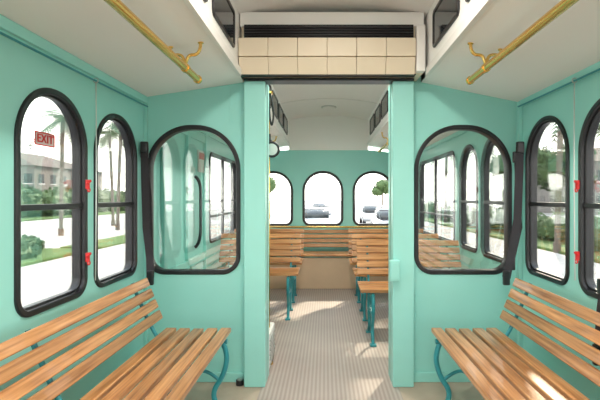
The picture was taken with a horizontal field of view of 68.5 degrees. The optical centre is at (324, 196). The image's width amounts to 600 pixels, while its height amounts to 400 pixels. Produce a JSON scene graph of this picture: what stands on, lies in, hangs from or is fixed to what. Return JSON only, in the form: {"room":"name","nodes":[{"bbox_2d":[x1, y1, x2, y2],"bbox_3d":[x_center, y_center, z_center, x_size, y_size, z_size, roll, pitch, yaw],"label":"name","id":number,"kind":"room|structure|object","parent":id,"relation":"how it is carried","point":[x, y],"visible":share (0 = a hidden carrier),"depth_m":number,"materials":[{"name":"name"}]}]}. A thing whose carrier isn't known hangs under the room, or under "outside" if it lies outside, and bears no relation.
{"room":"vehicle interior","nodes":[
{"label":"vehicle interior","id":0,"kind":"room"},
{"bbox_2d":[0,29,235,399],"bbox_3d":[-1.185,0.240,1.875,0.050,1.900,8.950,0,0,0],"label":"wall","id":1,"kind":"structure","parent":0,"point":[23,70],"depth_m":2.15,"materials":[{"name":"teal paint"}]},
{"bbox_2d":[14,88,87,317],"bbox_3d":[-1.182,0.005,1.887,0.066,0.930,0.495,0,0,0],"label":"window","id":2,"kind":"structure","parent":1,"relation":"in","point":[59,97],"depth_m":1.89,"materials":[{"name":"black glass"}]},
{"bbox_2d":[34,131,54,147],"bbox_3d":[-1.168,-0.240,1.835,0.006,0.056,0.130,0,0,0],"label":"exit sign","id":3,"kind":"object","parent":2,"relation":"attached to","point":[40,138],"visible":1,"depth_m":1.83,"materials":[{"name":"red plastic"}]},
{"bbox_2d":[85,252,91,264],"bbox_3d":[-1.138,0.297,2.109,0.024,0.062,0.037,0,0,0],"label":"emergency latch","id":4,"kind":"object","parent":2,"relation":"attached to","point":[87,255],"visible":1,"depth_m":2.11,"materials":[{"name":"red plastic"}]},
{"bbox_2d":[85,180,91,191],"bbox_3d":[-1.138,-0.052,2.109,0.024,0.062,0.037,0,0,0],"label":"emergency latch","id":5,"kind":"object","parent":2,"relation":"attached to","point":[87,182],"visible":1,"depth_m":2.11,"materials":[{"name":"red plastic"}]},
{"bbox_2d":[0,31,147,279],"bbox_3d":[-1.130,-0.089,0.150,0.028,0.999,5.300,0,0,0],"label":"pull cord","id":6,"kind":"object","parent":1,"relation":"attached to","point":[1,33],"visible":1,"depth_m":2.17,"materials":[{"name":"teal metal"}]},
{"bbox_2d":[19,317,143,399],"bbox_3d":[-1.154,0.770,0.100,0.012,0.040,5.400,0,0,0],"label":"trim","id":7,"kind":"structure","parent":1,"relation":"attached to","point":[56,376],"depth_m":2.05,"materials":[{"name":"teal paint"}]},
{"bbox_2d":[0,14,228,146],"bbox_3d":[-1.151,-0.623,1.875,0.018,0.045,8.950,0,0,0],"label":"trim","id":8,"kind":"structure","parent":1,"relation":"attached to","point":[6,24],"depth_m":1.95,"materials":[{"name":"teal paint"}]},
{"bbox_2d":[94,113,136,287],"bbox_3d":[-1.182,0.005,2.453,0.066,0.930,0.495,0,0,0],"label":"window","id":9,"kind":"structure","parent":1,"relation":"in","point":[118,119],"depth_m":2.48,"materials":[{"name":"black glass"}]},
{"bbox_2d":[144,98,147,374],"bbox_3d":[-1.150,0.275,2.828,0.020,1.830,0.025,0,0,0],"label":"trim","id":10,"kind":"structure","parent":1,"relation":"attached to","point":[145,108],"depth_m":2.81,"materials":[{"name":"teal paint"}]},
{"bbox_2d":[140,152,152,247],"bbox_3d":[-1.109,0.090,2.749,0.091,0.810,0.036,0,0,15],"label":"belt","id":11,"kind":"object","parent":1,"relation":"attached to","point":[150,195],"visible":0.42,"depth_m":2.75,"materials":[{"name":"black fabric"}]},
{"bbox_2d":[140,141,153,284],"bbox_3d":[-1.092,0.095,2.708,0.140,0.880,0.049,0,0,45],"label":"belt","id":12,"kind":"object","parent":1,"relation":"attached to","point":[144,146],"visible":0.89,"depth_m":2.72,"materials":[{"name":"black fabric"}]},
{"bbox_2d":[161,141,166,268],"bbox_3d":[-1.145,0.290,3.130,0.030,1.800,0.060,0,0,0],"label":"stile","id":13,"kind":"object","parent":1,"relation":"attached to","point":[164,146],"visible":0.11,"depth_m":3.10,"materials":[{"name":"teal paint"}]},
{"bbox_2d":[169,253,204,268],"bbox_3d":[-1.147,0.560,3.670,0.025,0.060,1.020,0,0,0],"label":"rail","id":14,"kind":"object","parent":1,"relation":"attached to","point":[184,265],"visible":0.56,"depth_m":3.74,"materials":[{"name":"teal paint"}]},
{"bbox_2d":[185,131,189,268],"bbox_3d":[-1.145,0.300,3.670,0.030,1.740,0.060,0,0,0],"label":"stile","id":15,"kind":"object","parent":1,"relation":"attached to","point":[187,137],"visible":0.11,"depth_m":3.64,"materials":[{"name":"teal paint"}]},
{"bbox_2d":[181,131,204,142],"bbox_3d":[-1.147,-0.550,3.670,0.025,0.080,1.020,0,0,0],"label":"rail","id":16,"kind":"object","parent":1,"relation":"attached to","point":[196,135],"visible":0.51,"depth_m":3.90,"materials":[{"name":"teal paint"}]},
{"bbox_2d":[194,175,201,247],"bbox_3d":[-1.112,0.130,3.860,0.071,0.644,0.028,0,0,0],"label":"handle","id":17,"kind":"object","parent":1,"relation":"in","point":[195,177],"depth_m":3.85,"materials":[{"name":"black rubber"}]},
{"bbox_2d":[197,150,203,172],"bbox_3d":[-1.153,-0.330,4.150,0.015,0.200,0.300,0,0,0],"label":"notice sign","id":18,"kind":"object","parent":1,"relation":"attached to","point":[200,154],"visible":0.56,"depth_m":4.06,"materials":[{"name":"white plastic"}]},
{"bbox_2d":[203,133,207,268],"bbox_3d":[-1.145,0.290,4.210,0.030,1.800,0.060,0,0,0],"label":"stile","id":19,"kind":"object","parent":1,"relation":"attached to","point":[205,145],"visible":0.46,"depth_m":4.18,"materials":[{"name":"teal paint"}]},
{"bbox_2d":[209,152,235,242],"bbox_3d":[-1.182,0.005,5.050,0.066,0.930,1.300,0,0,0],"label":"window","id":20,"kind":"structure","parent":1,"relation":"in","point":[212,154],"depth_m":5.04,"materials":[{"name":"black glass"}]},
{"bbox_2d":[143,382,260,399],"bbox_3d":[-0.780,1.196,0.180,0.760,0.011,5.560,0,0,0],"label":"floor","id":21,"kind":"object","parent":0,"point":[200,390],"visible":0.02,"depth_m":2.68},
{"bbox_2d":[0,278,230,399],"bbox_3d":[-0.788,0.824,1.520,0.536,0.736,1.940,0,0,0],"label":"bench","id":22,"kind":"object","parent":21,"relation":"on","point":[121,381],"visible":1,"depth_m":1.81,"materials":[{"name":"brown wood"}]},
{"bbox_2d":[236,378,243,385],"bbox_3d":[-0.540,1.171,2.790,0.050,0.038,0.050,0,0,0],"label":"plug","id":23,"kind":"object","parent":21,"relation":"on","point":[239,382],"visible":1,"depth_m":2.77,"materials":[{"name":"black plastic"}]},
{"bbox_2d":[268,86,268,375],"bbox_3d":[-0.425,0.225,2.920,0.101,1.930,0.060,0,0,0],"label":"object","id":24,"kind":"object","parent":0,"point":[268,86],"depth_m":2.92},
{"bbox_2d":[0,0,599,149],"bbox_3d":[0.050,-0.915,1.900,2.520,0.630,9.000,0,0,0],"label":"ceiling","id":25,"kind":"structure","parent":0,"point":[92,31],"depth_m":2.21,"materials":[{"name":"paint"}]},
{"bbox_2d":[104,0,203,83],"bbox_3d":[-0.660,-0.662,0.240,0.172,0.149,4.096,0,0,0],"label":"grab rail","id":26,"kind":"object","parent":25,"relation":"attached to","point":[118,6],"visible":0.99,"depth_m":1.70,"materials":[{"name":"gold metal"}]},
{"bbox_2d":[212,0,234,47],"bbox_3d":[-0.515,-0.945,2.260,0.012,0.210,0.480,0,0,0],"label":"window","id":27,"kind":"structure","parent":25,"relation":"attached to","point":[215,16],"depth_m":2.28,"materials":[{"name":"black glass"}]},
{"bbox_2d":[272,90,277,119],"bbox_3d":[-0.515,-0.945,4.550,0.012,0.210,0.500,0,0,0],"label":"window","id":28,"kind":"structure","parent":25,"relation":"attached to","point":[272,90],"depth_m":4.57,"materials":[{"name":"black glass"}]},
{"bbox_2d":[278,103,283,127],"bbox_3d":[-0.515,-0.945,5.150,0.012,0.210,0.500,0,0,0],"label":"window","id":29,"kind":"structure","parent":25,"relation":"attached to","point":[282,126],"depth_m":5.08,"materials":[{"name":"grey glass"}]},
{"bbox_2d":[283,114,287,134],"bbox_3d":[-0.515,-0.945,5.750,0.012,0.210,0.500,0,0,0],"label":"window","id":30,"kind":"structure","parent":25,"relation":"attached to","point":[284,114],"depth_m":5.72,"materials":[{"name":"grey glass"}]},
{"bbox_2d":[281,98,376,103],"bbox_3d":[0.050,-1.138,5.215,1.140,0.068,0.030,0,0,0],"label":"batten","id":31,"kind":"object","parent":25,"relation":"attached to","point":[315,98],"visible":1,"depth_m":5.20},
{"bbox_2d":[321,105,336,109],"bbox_3d":[0.050,-1.159,5.700,0.200,0.027,0.200,0,0,0],"label":"dome light","id":32,"kind":"object","parent":25,"relation":"attached to","point":[327,107],"depth_m":5.64,"materials":[{"name":"white plastic"}]},
{"bbox_2d":[183,0,493,146],"bbox_3d":[0.050,-0.748,1.865,1.150,0.045,8.930,0,0,0],"label":"cove","id":33,"kind":"object","parent":25,"relation":"attached to","point":[481,6],"visible":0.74,"depth_m":2.04,"materials":[{"name":"white paint"}]},
{"bbox_2d":[370,114,374,134],"bbox_3d":[0.615,-0.945,5.750,0.012,0.210,0.500,0,0,0],"label":"window","id":34,"kind":"structure","parent":25,"relation":"attached to","point":[373,114],"depth_m":5.69,"materials":[{"name":"grey glass"}]},
{"bbox_2d":[375,103,380,127],"bbox_3d":[0.615,-0.945,5.150,0.012,0.210,0.500,0,0,0],"label":"window","id":35,"kind":"structure","parent":25,"relation":"attached to","point":[379,103],"depth_m":5.05,"materials":[{"name":"grey glass"}]},
{"bbox_2d":[378,132,387,151],"bbox_3d":[0.720,-0.665,4.550,0.172,0.153,2.516,0,0,0],"label":"grab rail","id":36,"kind":"object","parent":25,"relation":"attached to","point":[386,144],"visible":0.24,"depth_m":5.13,"materials":[{"name":"gold metal"}]},
{"bbox_2d":[381,90,387,119],"bbox_3d":[0.615,-0.945,4.550,0.012,0.210,0.500,0,0,0],"label":"window","id":37,"kind":"structure","parent":25,"relation":"attached to","point":[385,113],"depth_m":4.54,"materials":[{"name":"grey glass"}]},
{"bbox_2d":[432,0,459,47],"bbox_3d":[0.615,-0.945,2.260,0.012,0.210,0.480,0,0,0],"label":"window","id":38,"kind":"structure","parent":25,"relation":"attached to","point":[456,15],"depth_m":2.28,"materials":[{"name":"black glass"}]},
{"bbox_2d":[466,0,578,84],"bbox_3d":[0.760,-0.661,0.250,0.172,0.145,4.116,0,0,0],"label":"grab rail","id":39,"kind":"object","parent":25,"relation":"attached to","point":[562,6],"visible":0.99,"depth_m":1.71,"materials":[{"name":"gold metal"}]},
{"bbox_2d":[269,289,387,373],"bbox_3d":[0.050,1.196,4.655,2.420,0.012,3.390,0,0,0],"label":"floor","id":40,"kind":"structure","parent":0,"point":[325,332],"depth_m":3.78,"materials":[{"name":"plastic"}]},
{"bbox_2d":[217,234,300,319],"bbox_3d":[-0.690,0.793,4.521,0.860,0.797,0.562,0,0,0],"label":"bench","id":41,"kind":"object","parent":40,"relation":"on","point":[290,271],"visible":0.55,"depth_m":4.66,"materials":[{"name":"brown wood"}]},
{"bbox_2d":[225,229,303,302],"bbox_3d":[-0.690,0.793,5.211,0.860,0.797,0.562,0,0,0],"label":"bench","id":42,"kind":"object","parent":40,"relation":"on","point":[295,231],"visible":0.38,"depth_m":5.34,"materials":[{"name":"brown wood"}]},
{"bbox_2d":[269,91,272,364],"bbox_3d":[-0.405,0.220,3.140,0.070,1.940,0.070,0,0,0],"label":"stanchion","id":43,"kind":"object","parent":40,"relation":"on","point":[271,92],"visible":0.21,"depth_m":3.13,"materials":[{"name":"metal"}]},
{"bbox_2d":[269,93,273,125],"bbox_3d":[-0.383,-0.624,3.125,0.048,0.236,0.024,0,0,0],"label":"strap","id":44,"kind":"object","parent":43,"relation":"hanging from","point":[270,94],"visible":0.91,"depth_m":3.12,"materials":[{"name":"black rubber"}]},
{"bbox_2d":[269,134,279,157],"bbox_3d":[-0.375,-0.363,3.124,0.116,0.173,0.067,0,0,0],"label":"round mirror","id":45,"kind":"object","parent":43,"relation":"attached to","point":[274,149],"visible":0.71,"depth_m":3.10,"materials":[{"name":"black mirror"}]},
{"bbox_2d":[269,322,274,368],"bbox_3d":[-0.434,1.050,3.120,0.131,0.240,0.320,0,0,0],"label":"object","id":46,"kind":"object","parent":40,"relation":"in","point":[272,324],"visible":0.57,"depth_m":3.09,"materials":[{"name":"metal"}]},
{"bbox_2d":[270,230,387,288],"bbox_3d":[0.040,0.820,5.903,2.360,0.730,0.527,0,0,0],"label":"bench","id":47,"kind":"object","parent":40,"relation":"on","point":[315,273],"visible":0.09,"depth_m":5.68,"materials":[{"name":"brown wood"}]},
{"bbox_2d":[348,229,423,302],"bbox_3d":[0.750,0.793,5.211,0.930,0.797,0.562,0,0,0],"label":"bench","id":48,"kind":"object","parent":40,"relation":"on","point":[355,231],"visible":0.25,"depth_m":5.39,"materials":[{"name":"brown wood"}]},
{"bbox_2d":[352,234,441,320],"bbox_3d":[0.750,0.793,4.491,0.930,0.797,0.562,0,0,0],"label":"bench","id":49,"kind":"object","parent":40,"relation":"on","point":[354,236],"visible":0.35,"depth_m":4.64,"materials":[{"name":"brown wood"}]},
{"bbox_2d":[356,240,461,346],"bbox_3d":[0.750,0.793,3.771,0.930,0.797,0.562,0,0,0],"label":"bench","id":50,"kind":"object","parent":40,"relation":"on","point":[368,286],"visible":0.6,"depth_m":3.94,"materials":[{"name":"brown wood"}]},
{"bbox_2d":[270,150,387,257],"bbox_3d":[0.050,0.255,6.375,2.420,1.870,0.050,0,0,0],"label":"wall","id":51,"kind":"structure","parent":0,"point":[297,165],"depth_m":6.35,"materials":[{"name":"teal paint"}]},
{"bbox_2d":[270,171,292,225],"bbox_3d":[-0.755,0.022,6.370,0.590,0.795,0.070,0,0,0],"label":"window","id":52,"kind":"structure","parent":51,"relation":"in","point":[271,172],"depth_m":6.33,"materials":[{"name":"black rubber"}]},
{"bbox_2d":[302,171,342,225],"bbox_3d":[-0.030,0.022,6.370,0.590,0.795,0.070,0,0,0],"label":"window","id":53,"kind":"structure","parent":51,"relation":"in","point":[318,172],"depth_m":6.33,"materials":[{"name":"black rubber"}]},
{"bbox_2d":[270,226,387,227],"bbox_3d":[0.050,0.425,6.293,2.380,0.026,0.113,0,0,0],"label":"grab bar","id":54,"kind":"object","parent":51,"relation":"attached to","point":[270,226],"visible":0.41,"depth_m":6.24,"materials":[{"name":"gold metal"}]},
{"bbox_2d":[353,171,387,225],"bbox_3d":[0.695,0.022,6.370,0.590,0.795,0.070,0,0,0],"label":"window","id":55,"kind":"structure","parent":51,"relation":"in","point":[368,172],"depth_m":6.33,"materials":[{"name":"black rubber"}]},
{"bbox_2d":[257,374,402,399],"bbox_3d":[0.030,1.196,0.180,0.860,0.012,5.560,0,0,0],"label":"aisle","id":56,"kind":"object","parent":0,"point":[278,386],"visible":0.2,"depth_m":2.75,"materials":[{"name":"plastic"}]},
{"bbox_2d":[148,76,516,379],"bbox_3d":[0.050,0.025,2.865,2.420,2.330,0.050,0,0,0],"label":"wall partition","id":57,"kind":"structure","parent":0,"point":[183,301],"depth_m":2.84,"materials":[{"name":"teal paint"}]},
{"bbox_2d":[148,125,240,274],"bbox_3d":[-0.850,0.018,2.865,0.610,0.965,0.070,0,0,0],"label":"window","id":58,"kind":"structure","parent":57,"relation":"in","point":[158,144],"depth_m":2.83,"materials":[{"name":"black rubber"}]},
{"bbox_2d":[148,372,243,381],"bbox_3d":[-0.828,1.160,2.833,0.615,0.060,0.015,0,0,0],"label":"baseboard","id":59,"kind":"structure","parent":57,"relation":"attached to","point":[230,376],"depth_m":2.83,"materials":[{"name":"teal paint"}]},
{"bbox_2d":[229,87,229,122],"bbox_3d":[-0.616,-0.595,2.837,0.008,0.230,0.005,0,0,0],"label":"trim","id":60,"kind":"structure","parent":57,"relation":"attached to","point":[229,87],"depth_m":2.83,"materials":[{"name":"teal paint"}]},
{"bbox_2d":[244,81,266,386],"bbox_3d":[-0.441,0.233,2.795,0.131,1.915,0.090,0,0,0],"label":"pillar","id":61,"kind":"structure","parent":57,"relation":"attached to","point":[255,92],"depth_m":2.75,"materials":[{"name":"teal paint"}]},
{"bbox_2d":[244,78,413,83],"bbox_3d":[0.025,-0.733,2.790,1.062,0.014,0.100,0,0,0],"label":"strip","id":62,"kind":"object","parent":57,"relation":"attached to","point":[267,80],"visible":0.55,"depth_m":2.74,"materials":[{"name":"black rubber"}]},
{"bbox_2d":[242,109,416,358],"bbox_3d":[0.028,0.240,2.838,1.125,1.610,0.008,0,0,0],"label":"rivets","id":63,"kind":"object","parent":57,"relation":"attached to","point":[242,109],"visible":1,"depth_m":2.84,"materials":[{"name":"teal paint"}]},
{"bbox_2d":[238,12,424,80],"bbox_3d":[0.043,-0.929,2.724,1.115,0.381,0.232,0,0,0],"label":"air conditioner","id":64,"kind":"object","parent":57,"relation":"attached to","point":[271,44],"visible":0.96,"depth_m":2.63,"materials":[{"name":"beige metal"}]},
{"bbox_2d":[388,85,389,376],"bbox_3d":[0.475,0.225,2.920,0.101,1.930,0.060,0,0,0],"label":"door frame","id":65,"kind":"object","parent":57,"relation":"attached to","point":[389,85],"depth_m":2.94,"materials":[{"name":"teal paint"}]},
{"bbox_2d":[414,372,484,381],"bbox_3d":[0.902,1.160,2.833,0.665,0.060,0.015,0,0,0],"label":"baseboard","id":66,"kind":"structure","parent":57,"relation":"attached to","point":[418,376],"depth_m":2.83,"materials":[{"name":"teal paint"}]},
{"bbox_2d":[391,81,511,386],"bbox_3d":[0.815,0.233,2.825,0.780,1.915,0.150,0,0,0],"label":"pillar","id":67,"kind":"structure","parent":57,"relation":"in","point":[493,138],"depth_m":2.75,"materials":[{"name":"teal paint"}]},
{"bbox_2d":[389,260,399,280],"bbox_3d":[0.430,0.455,2.721,0.060,0.130,0.053,0,0,0],"label":"switch box","id":68,"kind":"object","parent":67,"relation":"attached to","point":[394,265],"visible":1,"depth_m":2.70,"materials":[{"name":"teal paint"}]},
{"bbox_2d":[512,151,521,269],"bbox_3d":[1.182,0.085,2.747,0.091,0.740,0.041,0,0,-20],"label":"belt","id":69,"kind":"object","parent":57,"relation":"attached to","point":[514,152],"visible":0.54,"depth_m":2.74,"materials":[{"name":"black fabric"}]},
{"bbox_2d":[399,382,500,399],"bbox_3d":[0.860,1.196,0.180,0.800,0.011,5.560,0,0,0],"label":"floor","id":70,"kind":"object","parent":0,"point":[421,390],"visible":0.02,"depth_m":2.69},
{"bbox_2d":[431,278,599,399],"bbox_3d":[0.858,0.824,1.520,0.536,0.736,1.940,0,0,0],"label":"bench","id":71,"kind":"object","parent":70,"relation":"on","point":[513,372],"visible":1,"depth_m":1.94,"materials":[{"name":"brown wood"}]},
{"bbox_2d":[419,71,599,399],"bbox_3d":[1.285,0.240,1.875,0.050,1.900,8.950,0,0,0],"label":"wall","id":72,"kind":"structure","parent":0,"point":[559,104],"depth_m":2.40,"materials":[{"name":"teal paint"}]},
{"bbox_2d":[419,151,454,239],"bbox_3d":[1.282,0.005,5.060,0.066,0.930,1.600,0,0,0],"label":"window","id":73,"kind":"structure","parent":72,"relation":"in","point":[449,153],"depth_m":4.98,"materials":[{"name":"clear glass"}]},
{"bbox_2d":[459,144,477,252],"bbox_3d":[1.282,0.005,3.865,0.066,0.930,0.490,0,0,0],"label":"window","id":74,"kind":"structure","parent":72,"relation":"in","point":[468,147],"depth_m":3.91,"materials":[{"name":"clear glass"}]},
{"bbox_2d":[480,139,503,262],"bbox_3d":[1.282,0.005,3.295,0.066,0.930,0.490,0,0,0],"label":"window","id":75,"kind":"structure","parent":72,"relation":"in","point":[485,253],"depth_m":3.37,"materials":[{"name":"clear glass"}]},
{"bbox_2d":[423,61,599,151],"bbox_3d":[1.251,-0.598,1.875,0.018,0.045,8.950,0,0,0],"label":"trim","id":76,"kind":"structure","parent":72,"relation":"attached to","point":[595,66],"depth_m":2.44,"materials":[{"name":"teal paint"}]},
{"bbox_2d":[502,141,523,284],"bbox_3d":[1.158,0.095,2.707,0.180,0.880,0.044,0,0,-30],"label":"belt","id":77,"kind":"object","parent":72,"relation":"attached to","point":[519,161],"visible":1,"depth_m":2.72,"materials":[{"name":"black fabric"}]},
{"bbox_2d":[517,101,522,347],"bbox_3d":[1.248,0.290,2.820,0.025,1.800,0.040,0,0,0],"label":"trim","id":78,"kind":"structure","parent":72,"relation":"attached to","point":[519,109],"depth_m":2.80,"materials":[{"name":"teal paint"}]},
{"bbox_2d":[525,116,569,284],"bbox_3d":[1.282,0.005,2.507,0.066,0.930,0.485,0,0,0],"label":"window","id":79,"kind":"structure","parent":72,"relation":"in","point":[545,120],"depth_m":2.53,"materials":[{"name":"clear glass"}]},
{"bbox_2d":[518,68,599,279],"bbox_3d":[1.230,-0.089,0.150,0.028,0.999,5.300,0,0,0],"label":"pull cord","id":80,"kind":"object","parent":72,"relation":"attached to","point":[596,70],"visible":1,"depth_m":2.17,"materials":[{"name":"teal metal"}]},
{"bbox_2d":[521,318,599,369],"bbox_3d":[1.254,0.770,0.100,0.012,0.040,5.400,0,0,0],"label":"trim","id":81,"kind":"structure","parent":72,"relation":"attached to","point":[522,320],"depth_m":2.32,"materials":[{"name":"teal paint"}]},
{"bbox_2d":[578,99,599,298],"bbox_3d":[1.282,0.005,1.927,0.066,0.930,0.495,0,0,0],"label":"window","id":82,"kind":"structure","parent":72,"relation":"in","point":[593,114],"depth_m":2.12,"materials":[{"name":"black rubber"}]},
{"bbox_2d":[574,251,579,263],"bbox_3d":[1.238,0.297,2.156,0.024,0.062,0.037,0,0,0],"label":"emergency latch","id":83,"kind":"object","parent":82,"relation":"attached to","point":[577,253],"visible":1,"depth_m":2.16,"materials":[{"name":"red plastic"}]},
{"bbox_2d":[574,180,579,192],"bbox_3d":[1.238,-0.052,2.156,0.024,0.062,0.037,0,0,0],"label":"emergency latch","id":84,"kind":"object","parent":82,"relation":"attached to","point":[577,182],"visible":1,"depth_m":2.16,"materials":[{"name":"red plastic"}]},
{"bbox_2d":[592,278,599,365],"bbox_3d":[1.188,0.535,1.897,0.119,0.360,0.047,0,0,-40],"label":"belt","id":85,"kind":"object","parent":72,"relation":"attached to","point":[598,279],"visible":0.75,"depth_m":1.91,"materials":[{"name":"black fabric"}]},
{"label":"outside","id":86,"kind":"structure","parent":0,"visible":0},
{"bbox_2d":[274,202,369,222],"bbox_3d":[0.200,2.100,70.000,10.800,0.020,260.000,0,0,0],"label":"road","id":87,"kind":"structure","parent":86,"point":[335,207],"depth_m":52.56,"materials":[{"name":"white asphalt"}]},
{"bbox_2d":[270,211,275,222],"bbox_3d":[-3.600,1.360,21.960,1.870,1.460,4.480,0,0,0],"label":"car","id":88,"kind":"object","parent":87,"relation":"on","point":[272,220],"visible":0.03,"depth_m":23.03,"materials":[{"name":"white metal"}]},
{"bbox_2d":[305,207,331,222],"bbox_3d":[-0.500,1.360,25.960,1.870,1.460,4.480,0,0,0],"label":"car","id":89,"kind":"object","parent":87,"relation":"on","point":[312,214],"visible":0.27,"depth_m":25.05,"materials":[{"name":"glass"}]},
{"bbox_2d":[313,203,330,215],"bbox_3d":[-0.400,1.360,41.960,1.870,1.460,4.480,0,0,0],"label":"car","id":90,"kind":"object","parent":87,"relation":"on","point":[314,204],"visible":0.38,"depth_m":41.38,"materials":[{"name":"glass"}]},
{"bbox_2d":[359,205,382,222],"bbox_3d":[3.700,1.360,33.960,1.870,1.460,4.480,0,0,0],"label":"car","id":91,"kind":"object","parent":87,"relation":"on","point":[367,212],"visible":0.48,"depth_m":33.20,"materials":[{"name":"grey metal"}]},
{"bbox_2d":[370,208,387,222],"bbox_3d":[3.600,1.360,23.960,1.870,1.460,4.480,0,0,0],"label":"car","id":92,"kind":"object","parent":87,"relation":"on","point":[381,214],"visible":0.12,"depth_m":23.42,"materials":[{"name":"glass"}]},
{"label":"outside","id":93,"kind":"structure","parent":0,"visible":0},
{"bbox_2d":[270,201,313,217],"bbox_3d":[-6.900,2.050,70.000,3.400,0.120,260.000,0,0,0],"label":"sidewalk","id":94,"kind":"structure","parent":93,"point":[275,212],"depth_m":64.87,"materials":[{"name":"concrete"}]},
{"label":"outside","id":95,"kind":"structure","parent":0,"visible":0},
{"bbox_2d":[337,201,361,209],"bbox_3d":[6.900,2.050,70.000,2.600,0.120,260.000,0,0,0],"label":"sidewalk","id":96,"kind":"structure","parent":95,"point":[358,207],"depth_m":92.17,"materials":[{"name":"concrete"}]},
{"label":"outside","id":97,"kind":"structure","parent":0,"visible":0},
{"bbox_2d":[270,201,387,209],"bbox_3d":[0.000,2.250,100.000,240.000,0.280,320.000,0,0,0],"label":"ground","id":98,"kind":"structure","parent":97,"point":[273,204],"depth_m":142.83,"materials":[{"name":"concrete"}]},
{"bbox_2d":[270,176,276,192],"bbox_3d":[-13.057,-1.193,94.872,5.595,6.586,5.905,0,0,0],"label":"broadleaf tree","id":99,"kind":"object","parent":98,"relation":"on","point":[273,185],"visible":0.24,"depth_m":92.98,"materials":[{"name":"green plant"}]},
{"bbox_2d":[370,179,387,205],"bbox_3d":[13.146,-1.119,100.069,5.765,6.439,4.851,0,0,0],"label":"broadleaf tree","id":100,"kind":"object","parent":98,"relation":"on","point":[381,187],"visible":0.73,"depth_m":99.15,"materials":[{"name":"green plant"}]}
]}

